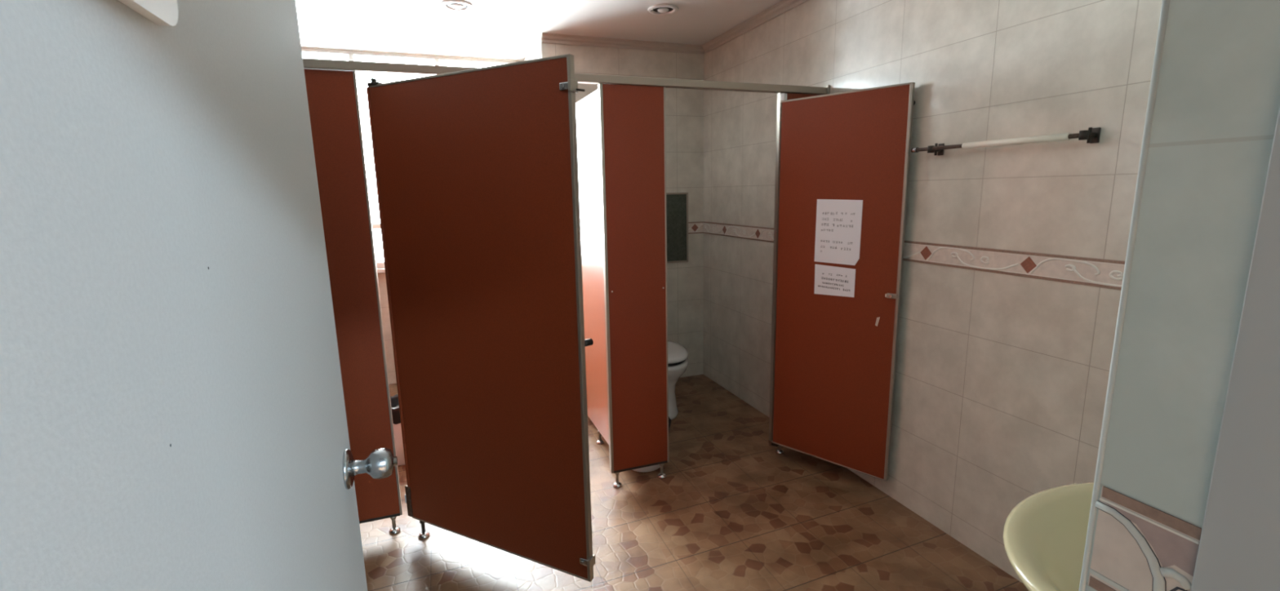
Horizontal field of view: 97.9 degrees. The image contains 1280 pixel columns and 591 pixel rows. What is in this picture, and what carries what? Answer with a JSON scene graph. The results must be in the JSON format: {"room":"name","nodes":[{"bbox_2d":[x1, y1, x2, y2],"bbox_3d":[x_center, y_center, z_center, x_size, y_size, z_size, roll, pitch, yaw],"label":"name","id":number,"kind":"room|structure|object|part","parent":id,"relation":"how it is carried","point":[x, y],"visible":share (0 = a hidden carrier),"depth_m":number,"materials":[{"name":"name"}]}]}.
{"room":"public restroom","nodes":[
{"label":"public restroom","id":0,"kind":"room"},
{"bbox_2d":[301,46,523,384],"bbox_3d":[-2.123,-0.538,4.327,2.534,2.555,0.120,-5,11,-20],"label":"wall","id":1,"kind":"structure","parent":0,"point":[381,276],"depth_m":4.42,"materials":[{"name":"white paint"}]},
{"bbox_2d":[301,48,519,273],"bbox_3d":[-2.028,-0.988,4.238,2.365,1.628,0.140,-5,11,-20],"label":"window","id":2,"kind":"structure","parent":1,"relation":"attached to","point":[351,55],"depth_m":4.23,"materials":[{"name":"white"}]},
{"bbox_3d":[-2.003,-0.198,4.357,2.365,0.030,0.080,-5,11,-20],"label":"sill","id":3,"kind":"part","parent":2,"relation":"part of","materials":[{"name":"white"}]},
{"bbox_2d":[295,0,782,60],"bbox_3d":[-0.748,-1.499,2.094,3.996,0.100,4.880,-5,11,-20],"label":"ceiling","id":4,"kind":"structure","parent":0,"point":[506,29],"depth_m":3.49,"materials":[{"name":"white paint"}]},
{"bbox_2d":[440,0,473,11],"bbox_3d":[-1.030,-1.629,3.134,0.180,0.016,0.180,-5,11,-20],"label":"recessed light","id":5,"kind":"object","parent":4,"relation":"in","point":[452,5],"visible":1,"depth_m":3.12,"materials":[{"name":"white plastic"}]},
{"bbox_3d":[-1.030,-1.626,3.135,0.068,0.011,0.068,-5,11,-20],"label":"bulb","id":6,"kind":"part","parent":5,"relation":"part of","materials":[{"name":"white glass"}]},
{"bbox_2d":[648,4,678,14],"bbox_3d":[0.136,-1.676,3.272,0.180,0.016,0.180,-5,11,-20],"label":"recessed light","id":7,"kind":"object","parent":4,"relation":"in","point":[659,9],"visible":1,"depth_m":3.25,"materials":[{"name":"white plastic"}]},
{"bbox_3d":[0.136,-1.674,3.273,0.068,0.011,0.068,-5,11,-20],"label":"bulb","id":8,"kind":"part","parent":7,"relation":"part of","materials":[{"name":"white glass"}]},
{"bbox_2d":[523,35,703,377],"bbox_3d":[-0.227,-0.625,4.603,1.222,2.555,0.897,-5,11,-20],"label":"wall","id":9,"kind":"structure","parent":0,"point":[684,108],"depth_m":4.23,"materials":[{"name":"beige tile"}]},
{"bbox_2d":[540,32,704,54],"bbox_3d":[-0.088,-1.778,3.941,1.222,0.052,0.042,-5,11,-20],"label":"trim","id":10,"kind":"structure","parent":9,"relation":"attached to","point":[546,37],"depth_m":3.92,"materials":[{"name":"beige"}]},
{"bbox_2d":[666,192,688,263],"bbox_3d":[0.219,-0.518,4.294,0.332,0.540,0.018,-5,11,-20],"label":"access panel","id":11,"kind":"object","parent":9,"relation":"attached to","point":[677,203],"visible":0.56,"depth_m":4.32,"materials":[{"name":"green metal"}]},
{"bbox_2d":[688,222,702,233],"bbox_3d":[-0.071,-0.489,4.199,1.217,0.090,0.004,-5,11,-20],"label":"trim","id":12,"kind":"structure","parent":9,"relation":"attached to","point":[693,227],"depth_m":4.38,"materials":[{"name":"beige tile"}]},
{"bbox_2d":[359,374,1027,590],"bbox_3d":[0.433,1.364,1.100,5.076,0.100,8.480,-5,11,-20],"label":"floor","id":13,"kind":"structure","parent":0,"point":[730,512],"depth_m":2.47,"materials":[{"name":"tile"}]},
{"bbox_2d":[303,68,402,534],"bbox_3d":[-1.250,0.110,2.313,0.324,1.985,0.050,-5,11,-20],"label":"pilaster","id":14,"kind":"object","parent":13,"relation":"on","point":[333,100],"visible":0.57,"depth_m":2.29,"materials":[{"name":"red laminate"}]},
{"bbox_3d":[-1.103,0.057,2.359,0.009,1.903,0.026,-5,11,-20],"label":"edge trim","id":15,"kind":"part","parent":14,"relation":"part of","materials":[{"name":"silver metal"}]},
{"bbox_3d":[-1.231,1.001,2.479,0.301,0.012,0.026,-5,11,-20],"label":"trim","id":16,"kind":"part","parent":14,"relation":"part of","materials":[{"name":"grey metal"}]},
{"bbox_2d":[366,53,595,582],"bbox_3d":[-0.603,0.147,2.140,1.014,1.950,0.088,4,12,27],"label":"door","id":17,"kind":"structure","parent":14,"relation":"attached to","point":[476,170],"depth_m":2.07,"materials":[{"name":"red laminate"}]},
{"bbox_3d":[-0.630,-0.778,1.950,0.945,0.009,0.024,4,12,27],"label":"trim","id":18,"kind":"part","parent":17,"relation":"part of","materials":[{"name":"silver metal"}]},
{"bbox_3d":[-0.596,1.022,2.285,0.945,0.007,0.024,4,12,27],"label":"trim","id":19,"kind":"part","parent":17,"relation":"part of","materials":[{"name":"silver metal"}]},
{"bbox_3d":[-0.200,0.153,1.904,0.013,1.840,0.024,4,12,27],"label":"edge trim","id":20,"kind":"part","parent":17,"relation":"part of","materials":[{"name":"silver metal"}]},
{"bbox_2d":[390,394,404,466],"bbox_3d":[-1.367,0.773,3.198,0.232,0.362,0.232,-5,11,-20],"label":"waste bin","id":21,"kind":"object","parent":13,"relation":"on","point":[394,399],"visible":0.12,"depth_m":3.11,"materials":[{"name":"white plastic"}]},
{"bbox_2d":[575,88,608,444],"bbox_3d":[-0.333,-0.125,3.400,0.050,2.015,1.409,-5,11,-20],"label":"partition","id":22,"kind":"object","parent":13,"relation":"on","point":[587,108],"depth_m":3.18,"materials":[{"name":"red laminate"}]},
{"bbox_3d":[-0.352,-1.106,3.217,0.026,0.018,1.409,-5,11,-20],"label":"trim","id":23,"kind":"part","parent":22,"relation":"part of","materials":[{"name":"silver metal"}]},
{"bbox_2d":[597,83,669,488],"bbox_3d":[-0.018,0.004,2.758,0.323,1.985,0.050,-5,11,-20],"label":"pilaster","id":24,"kind":"object","parent":13,"relation":"on","point":[633,126],"visible":1,"depth_m":2.72,"materials":[{"name":"red laminate"}]},
{"bbox_2d":[302,57,830,94],"bbox_3d":[-0.775,-0.931,2.304,3.752,0.046,0.060,-5,11,-20],"label":"header rail","id":25,"kind":"object","parent":24,"relation":"on","point":[308,63],"visible":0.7,"depth_m":2.51,"materials":[{"name":"silver metal"}]},
{"bbox_3d":[-0.163,-0.024,2.698,0.014,1.903,0.030,-5,11,-20],"label":"edge trim","id":26,"kind":"part","parent":24,"relation":"part of","materials":[{"name":"silver metal"}]},
{"bbox_3d":[0.002,0.895,2.924,0.300,0.012,0.026,-5,11,-20],"label":"trim","id":27,"kind":"part","parent":24,"relation":"part of","materials":[{"name":"grey metal"}]},
{"bbox_3d":[0.129,-0.049,2.803,0.009,1.903,0.026,-5,11,-20],"label":"edge trim","id":28,"kind":"part","parent":24,"relation":"part of","materials":[{"name":"silver metal"}]},
{"bbox_2d":[631,416,671,472],"bbox_3d":[0.023,0.815,3.102,0.303,0.262,0.307,-5,11,-20],"label":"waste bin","id":29,"kind":"object","parent":13,"relation":"on","point":[650,468],"visible":0.09,"depth_m":3.03,"materials":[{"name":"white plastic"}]},
{"bbox_2d":[667,340,688,419],"bbox_3d":[0.075,0.408,3.938,0.400,0.755,0.847,-5,11,-20],"label":"toilet","id":30,"kind":"object","parent":13,"relation":"on","point":[677,354],"visible":0.2,"depth_m":3.66,"materials":[{"name":"white ceramic"}]},
{"bbox_3d":[0.126,0.400,3.795,0.350,0.020,0.503,-5,11,-20],"label":"seat","id":31,"kind":"part","parent":30,"relation":"part of","materials":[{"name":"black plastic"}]},
{"bbox_3d":[0.129,0.370,3.780,0.380,0.042,0.532,-5,11,-20],"label":"lid","id":32,"kind":"part","parent":30,"relation":"part of","materials":[{"name":"white ceramic"}]},
{"bbox_2d":[768,92,820,453],"bbox_3d":[0.866,-0.072,3.076,0.293,1.985,0.050,-5,11,-20],"label":"pilaster","id":33,"kind":"object","parent":13,"relation":"on","point":[789,95],"visible":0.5,"depth_m":2.99,"materials":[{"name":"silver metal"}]},
{"bbox_3d":[0.734,-0.101,3.022,0.014,1.903,0.030,-5,11,-20],"label":"edge trim","id":34,"kind":"part","parent":33,"relation":"part of","materials":[{"name":"silver metal"}]},
{"bbox_3d":[0.865,-0.115,3.068,0.277,1.896,0.022,-5,11,-20],"label":"panel","id":35,"kind":"part","parent":33,"relation":"part of","materials":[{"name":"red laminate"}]},
{"bbox_2d":[771,81,915,481],"bbox_3d":[0.960,-0.051,2.755,0.635,1.887,0.068,9,15,44],"label":"door","id":36,"kind":"structure","parent":33,"relation":"attached to","point":[835,358],"depth_m":2.71,"materials":[{"name":"red laminate"}]},
{"bbox_3d":[0.974,0.859,2.922,0.634,0.007,0.024,9,15,44],"label":"trim","id":37,"kind":"part","parent":36,"relation":"part of","materials":[{"name":"silver metal"}]},
{"bbox_2d":[813,264,855,297],"bbox_3d":[0.953,-0.071,2.734,0.208,0.151,0.001,9,15,44],"label":"paper notice","id":38,"kind":"object","parent":36,"relation":"attached to","point":[828,280],"visible":1,"depth_m":2.73,"materials":[{"name":"white paper"}]},
{"bbox_2d":[813,199,862,265],"bbox_3d":[0.953,-0.307,2.686,0.230,0.312,0.001,9,15,44],"label":"paper notice","id":39,"kind":"object","parent":36,"relation":"attached to","point":[838,221],"visible":1,"depth_m":2.68,"materials":[{"name":"white paper"}]},
{"bbox_3d":[0.940,-0.939,2.587,0.634,0.009,0.024,9,15,44],"label":"trim","id":40,"kind":"part","parent":36,"relation":"part of","materials":[{"name":"silver metal"}]},
{"bbox_3d":[1.177,-0.005,2.539,0.013,1.837,0.024,9,15,44],"label":"edge trim","id":41,"kind":"part","parent":36,"relation":"part of","materials":[{"name":"silver metal"}]},
{"bbox_2d":[702,0,1162,582],"bbox_3d":[1.191,-0.304,2.733,0.120,2.555,3.888,-5,11,-20],"label":"wall","id":42,"kind":"structure","parent":0,"point":[1000,389],"depth_m":2.21,"materials":[{"name":"beige tile"}]},
{"bbox_2d":[701,0,808,53],"bbox_3d":[1.111,-1.519,2.425,0.042,0.052,3.676,-5,11,-20],"label":"trim","id":43,"kind":"structure","parent":42,"relation":"attached to","point":[778,9],"depth_m":3.49,"materials":[{"name":"beige"}]},
{"bbox_2d":[702,222,1124,289],"bbox_3d":[1.143,-0.234,2.700,0.004,0.090,3.697,-5,11,-20],"label":"trim","id":44,"kind":"structure","parent":42,"relation":"attached to","point":[1100,273],"depth_m":2.09,"materials":[{"name":"beige tile"}]},
{"bbox_2d":[911,127,1101,155],"bbox_3d":[1.306,-0.562,2.070,0.070,0.048,0.690,-5,11,-20],"label":"towel bar","id":45,"kind":"object","parent":42,"relation":"attached to","point":[1092,135],"visible":1,"depth_m":1.94,"materials":[{"name":"metal"}]},
{"bbox_2d":[1084,0,1279,590],"bbox_3d":[1.236,0.116,0.467,1.636,2.555,0.565,-5,11,-20],"label":"wall","id":46,"kind":"structure","parent":0,"point":[1217,101],"depth_m":0.39,"materials":[{"name":"white paint"}]},
{"bbox_2d":[1002,481,1093,590],"bbox_3d":[1.050,0.639,1.085,0.742,0.499,0.530,-5,11,-20],"label":"basin","id":47,"kind":"object","parent":46,"relation":"attached to","point":[1045,534],"visible":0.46,"depth_m":1.18,"materials":[{"name":"beige ceramic"}]},
{"bbox_2d":[1078,0,1169,590],"bbox_3d":[0.379,0.443,0.508,0.005,1.930,0.005,-5,11,-20],"label":"trim","id":48,"kind":"structure","parent":46,"relation":"attached to","point":[1165,3],"depth_m":0.42,"materials":[{"name":"grey metal"}]},
{"bbox_2d":[1088,485,1202,590],"bbox_3d":[0.385,0.203,0.429,0.004,0.090,0.067,-5,11,-20],"label":"trim","id":49,"kind":"structure","parent":46,"relation":"attached to","point":[1138,546],"depth_m":0.43,"materials":[{"name":"pink ceramic"}]},
{"bbox_2d":[1191,105,1279,590],"bbox_3d":[0.484,0.496,0.209,0.014,1.930,0.506,-5,11,-20],"label":"door frame","id":50,"kind":"structure","parent":46,"relation":"attached to","point":[1239,547],"depth_m":0.36,"materials":[{"name":"grey paint"}]},
{"bbox_3d":[-0.637,0.277,-0.209,2.360,2.555,0.565,-5,11,-20],"label":"wall","id":51,"kind":"structure","parent":0,"visible":0},
{"bbox_2d":[0,0,397,590],"bbox_3d":[-0.395,0.421,0.699,0.132,1.916,0.968,-5,11,-20],"label":"entrance door","id":52,"kind":"structure","parent":51,"relation":"in","point":[173,413],"depth_m":0.41,"materials":[{"name":"grey paint"}]},
{"bbox_2d":[118,0,177,26],"bbox_3d":[-0.346,-0.308,0.332,0.009,0.223,0.235,-5,11,-20],"label":"plate","id":53,"kind":"object","parent":52,"relation":"attached to","point":[161,12],"visible":1,"depth_m":0.43,"materials":[{"name":"white plastic"}]},
{"bbox_3d":[-0.513,0.327,1.075,0.082,0.057,0.057,-5,11,-20],"label":"knob","id":54,"kind":"part","parent":52,"relation":"part of","materials":[{"name":"silver metal"}]}
]}

